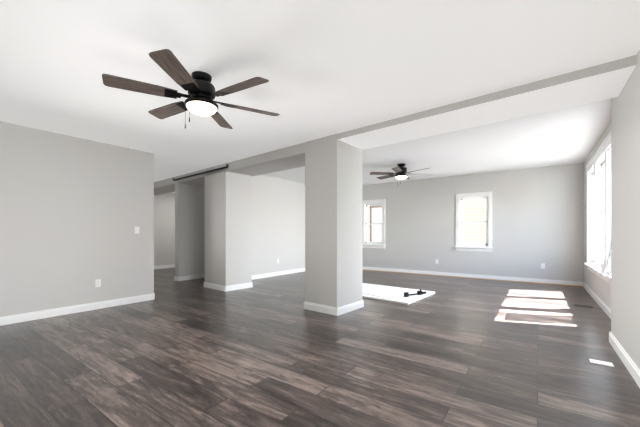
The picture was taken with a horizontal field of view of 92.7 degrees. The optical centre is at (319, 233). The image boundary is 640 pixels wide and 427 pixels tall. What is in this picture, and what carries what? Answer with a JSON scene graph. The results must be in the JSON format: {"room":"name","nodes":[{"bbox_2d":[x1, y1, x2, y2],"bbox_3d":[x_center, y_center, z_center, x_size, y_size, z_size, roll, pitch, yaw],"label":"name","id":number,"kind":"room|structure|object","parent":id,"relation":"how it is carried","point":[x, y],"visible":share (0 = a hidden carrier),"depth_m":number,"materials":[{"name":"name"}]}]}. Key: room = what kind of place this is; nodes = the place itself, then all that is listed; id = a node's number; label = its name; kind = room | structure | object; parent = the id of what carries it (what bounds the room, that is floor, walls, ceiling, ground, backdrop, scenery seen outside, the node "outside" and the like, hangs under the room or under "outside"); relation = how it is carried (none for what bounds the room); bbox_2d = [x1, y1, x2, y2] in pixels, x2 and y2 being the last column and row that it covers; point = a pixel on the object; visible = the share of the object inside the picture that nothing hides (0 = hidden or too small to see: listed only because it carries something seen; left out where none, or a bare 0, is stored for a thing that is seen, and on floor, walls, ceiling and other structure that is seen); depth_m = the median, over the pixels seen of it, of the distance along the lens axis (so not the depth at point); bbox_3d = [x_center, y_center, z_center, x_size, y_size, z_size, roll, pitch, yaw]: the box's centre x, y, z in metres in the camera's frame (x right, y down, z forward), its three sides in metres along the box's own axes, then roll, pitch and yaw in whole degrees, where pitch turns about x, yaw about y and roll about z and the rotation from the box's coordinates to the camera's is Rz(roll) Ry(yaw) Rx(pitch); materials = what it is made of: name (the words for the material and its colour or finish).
{"room":"empty living room","nodes":[
{"label":"empty living room","id":0,"kind":"room"},
{"bbox_2d":[0,121,153,316],"bbox_3d":[-3.879,-0.130,3.903,0.150,2.500,3.350,0,0,35],"label":"wall","id":1,"kind":"structure","parent":0,"point":[74,211],"depth_m":4.29,"materials":[{"name":"grey paint"}]},
{"bbox_2d":[95,279,100,286],"bbox_3d":[-3.315,0.735,4.557,0.009,0.116,0.072,0,0,35],"label":"outlet","id":2,"kind":"object","parent":1,"relation":"attached to","point":[97,282],"visible":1,"depth_m":4.56,"materials":[{"name":"white plastic"}]},
{"bbox_2d":[135,226,138,233],"bbox_3d":[-2.996,-0.065,4.999,0.017,0.116,0.072,0,0,35],"label":"light switch","id":3,"kind":"object","parent":1,"relation":"attached to","point":[136,230],"visible":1,"depth_m":4.99,"materials":[{"name":"white plastic"}]},
{"bbox_2d":[0,264,639,387],"bbox_3d":[-1.451,1.067,5.887,10.800,0.105,9.100,0,0,35],"label":"baseboard","id":4,"kind":"structure","parent":1,"relation":"attached to","point":[629,364],"depth_m":4.78,"materials":[{"name":"white wood"}]},
{"bbox_2d":[154,192,174,265],"bbox_3d":[-6.393,-0.130,8.214,0.150,2.500,7.450,0,0,35],"label":"wall","id":5,"kind":"structure","parent":0,"point":[164,229],"depth_m":9.94,"materials":[{"name":"grey paint"}]},
{"bbox_2d":[175,183,204,276],"bbox_3d":[-3.150,-0.130,7.682,0.150,2.500,0.950,0,0,35],"label":"wall","id":6,"kind":"structure","parent":0,"point":[189,229],"depth_m":7.48,"materials":[{"name":"grey paint"}]},
{"bbox_2d":[252,175,304,274],"bbox_3d":[-1.002,-0.195,8.540,0.150,2.630,4.260,0,0,35],"label":"wall","id":7,"kind":"structure","parent":0,"point":[278,218],"depth_m":8.21,"materials":[{"name":"grey paint"}]},
{"bbox_2d":[154,142,304,194],"bbox_3d":[-2.539,-1.445,6.967,7.450,0.450,0.660,0,0,40],"label":"header","id":8,"kind":"object","parent":7,"relation":"attached to","point":[287,158],"visible":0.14,"depth_m":5.63,"materials":[{"name":"grey paint"}]},
{"bbox_2d":[173,164,227,180],"bbox_3d":[-2.628,-1.300,6.574,2.300,0.070,0.055,0,0,40],"label":"track","id":9,"kind":"object","parent":8,"relation":"attached to","point":[226,166],"depth_m":6.46,"materials":[{"name":"black metal"}]},
{"bbox_2d":[0,267,639,426],"bbox_3d":[-1.312,1.170,5.910,11.400,0.100,9.700,0,0,35],"label":"floor","id":10,"kind":"structure","parent":0,"point":[449,352],"depth_m":2.68,"materials":[{"name":"laminate"}]},
{"bbox_2d":[205,169,251,285],"bbox_3d":[-1.940,-0.100,6.436,0.790,2.440,0.620,0,0,40],"label":"column","id":11,"kind":"structure","parent":10,"relation":"on","point":[228,228],"depth_m":6.18,"materials":[{"name":"grey paint"}]},
{"bbox_2d":[305,134,361,307],"bbox_3d":[0.215,-0.155,4.628,0.595,2.550,0.650,0,0,40],"label":"column","id":12,"kind":"structure","parent":10,"relation":"on","point":[333,221],"depth_m":4.38,"materials":[{"name":"grey paint"}]},
{"bbox_2d":[362,283,434,304],"bbox_3d":[0.970,1.099,5.975,2.120,0.039,1.220,0,0,40],"label":"sheet","id":13,"kind":"object","parent":10,"relation":"on","point":[384,293],"visible":0.46,"depth_m":5.54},
{"bbox_2d":[404,289,425,296],"bbox_3d":[1.682,1.028,5.369,0.540,0.100,0.048,0,0,-32],"label":"clamp","id":14,"kind":"object","parent":13,"relation":"on","point":[419,292],"visible":1,"depth_m":5.37,"materials":[{"name":"black metal"}]},
{"bbox_2d":[574,304,592,307],"bbox_3d":[4.096,1.116,4.743,0.220,0.008,0.140,0,0,35],"label":"floor vent","id":15,"kind":"object","parent":10,"relation":"in","point":[583,305],"visible":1,"depth_m":4.74,"materials":[{"name":"grey"}]},
{"bbox_2d":[589,359,613,366],"bbox_3d":[2.439,1.116,2.645,0.150,0.008,0.090,0,0,35],"label":"floor vent","id":16,"kind":"object","parent":10,"relation":"in","point":[601,362],"visible":1,"depth_m":2.64,"materials":[{"name":"white metal"}]},
{"bbox_2d":[0,0,639,192],"bbox_3d":[-1.950,-1.530,5.015,11.400,0.300,7.500,0,0,35],"label":"ceiling","id":17,"kind":"structure","parent":0,"point":[325,68],"depth_m":2.40,"materials":[{"name":"white paint"}]},
{"bbox_2d":[102,49,279,128],"bbox_3d":[-1.034,-1.137,2.666,1.423,0.487,1.328,0,0,35],"label":"fan","id":18,"kind":"object","parent":17,"relation":"hanging from","point":[198,87],"visible":1,"depth_m":2.53,"materials":[{"name":"brown wood"}]},
{"bbox_2d":[337,55,636,149],"bbox_3d":[1.639,-1.485,3.448,3.165,0.370,0.660,0,0,40],"label":"beam","id":19,"kind":"structure","parent":17,"relation":"attached to","point":[607,80],"depth_m":3.11,"materials":[{"name":"grey paint"}]},
{"bbox_2d":[262,98,610,185],"bbox_3d":[1.780,-1.595,6.499,7.050,0.170,5.150,0,0,35],"label":"ceiling","id":20,"kind":"structure","parent":0,"point":[568,135],"depth_m":5.39,"materials":[{"name":"white paint"}]},
{"bbox_2d":[370,163,428,185],"bbox_3d":[1.763,-1.266,6.604,1.330,0.487,1.375,0,0,35],"label":"ceiling fan","id":21,"kind":"object","parent":20,"relation":"hanging from","point":[400,170],"visible":1,"depth_m":6.53,"materials":[{"name":"black metal"}]},
{"bbox_2d":[362,163,583,281],"bbox_3d":[3.018,-0.195,8.442,6.810,2.630,0.250,0,0,35],"label":"wall","id":22,"kind":"structure","parent":0,"point":[537,216],"depth_m":7.35,"materials":[{"name":"grey paint"}]},
{"bbox_2d":[362,199,385,247],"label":"window","id":23,"kind":"structure","parent":22,"relation":"in","point":[365,223],"depth_m":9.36,"materials":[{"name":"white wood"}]},
{"bbox_2d":[455,191,492,251],"bbox_3d":[3.923,-0.302,7.760,0.865,1.465,0.310,0,0,35],"label":"window","id":24,"kind":"structure","parent":22,"relation":"in","point":[486,246],"depth_m":7.70,"materials":[{"name":"white wood"}]},
{"bbox_2d":[584,122,610,308],"bbox_3d":[4.526,-0.195,4.830,0.160,2.630,4.480,0,0,35],"label":"wall","id":25,"kind":"structure","parent":0,"point":[599,287],"depth_m":5.36,"materials":[{"name":"grey paint"}]},
{"bbox_2d":[584,157,594,273],"bbox_3d":[4.960,-0.325,5.490,0.220,1.990,1.000,0,0,35],"label":"window","id":26,"kind":"structure","parent":25,"relation":"in","point":[590,173],"depth_m":5.84,"materials":[{"name":"white"}]},
{"bbox_2d":[591,141,605,280],"bbox_3d":[4.380,-0.325,4.676,0.220,1.990,1.000,0,0,35],"label":"window","id":27,"kind":"structure","parent":25,"relation":"in","point":[599,158],"depth_m":5.03,"materials":[{"name":"white"}]},
{"bbox_2d":[600,258,606,274],"bbox_3d":[4.041,0.413,4.316,0.075,0.294,0.340,0,0,35],"label":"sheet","id":28,"kind":"object","parent":27,"relation":"on","point":[603,268],"visible":0.5,"depth_m":4.32,"materials":[{"name":"white"}]},
{"bbox_2d":[602,132,610,284],"bbox_3d":[3.796,-0.325,3.864,0.227,1.990,1.000,0,0,35],"label":"window","id":29,"kind":"structure","parent":25,"relation":"in","point":[607,140],"depth_m":4.24,"materials":[{"name":"white"}]},
{"bbox_2d":[606,240,610,276],"bbox_3d":[3.704,-0.118,3.819,0.117,1.315,0.420,0,0,35],"label":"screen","id":30,"kind":"object","parent":29,"relation":"attached to","point":[609,267],"depth_m":3.94,"materials":[{"name":"white"}]},
{"bbox_2d":[611,49,639,369],"bbox_3d":[1.716,-0.195,0.968,0.430,2.630,5.070,0,0,35],"label":"wall","id":31,"kind":"structure","parent":0,"point":[625,217],"depth_m":2.61,"materials":[{"name":"grey paint"}]},
{"label":"outside","id":32,"kind":"structure","parent":0,"visible":0},
{"bbox_3d":[5.807,1.346,8.141,60.000,0.249,60.000,0,0,35],"label":"ground","id":33,"kind":"structure","parent":32,"visible":0},
{"bbox_2d":[368,199,485,242],"bbox_3d":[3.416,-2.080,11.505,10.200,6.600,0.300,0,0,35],"label":"house","id":34,"kind":"structure","parent":33,"relation":"on","point":[466,206],"depth_m":10.12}
]}

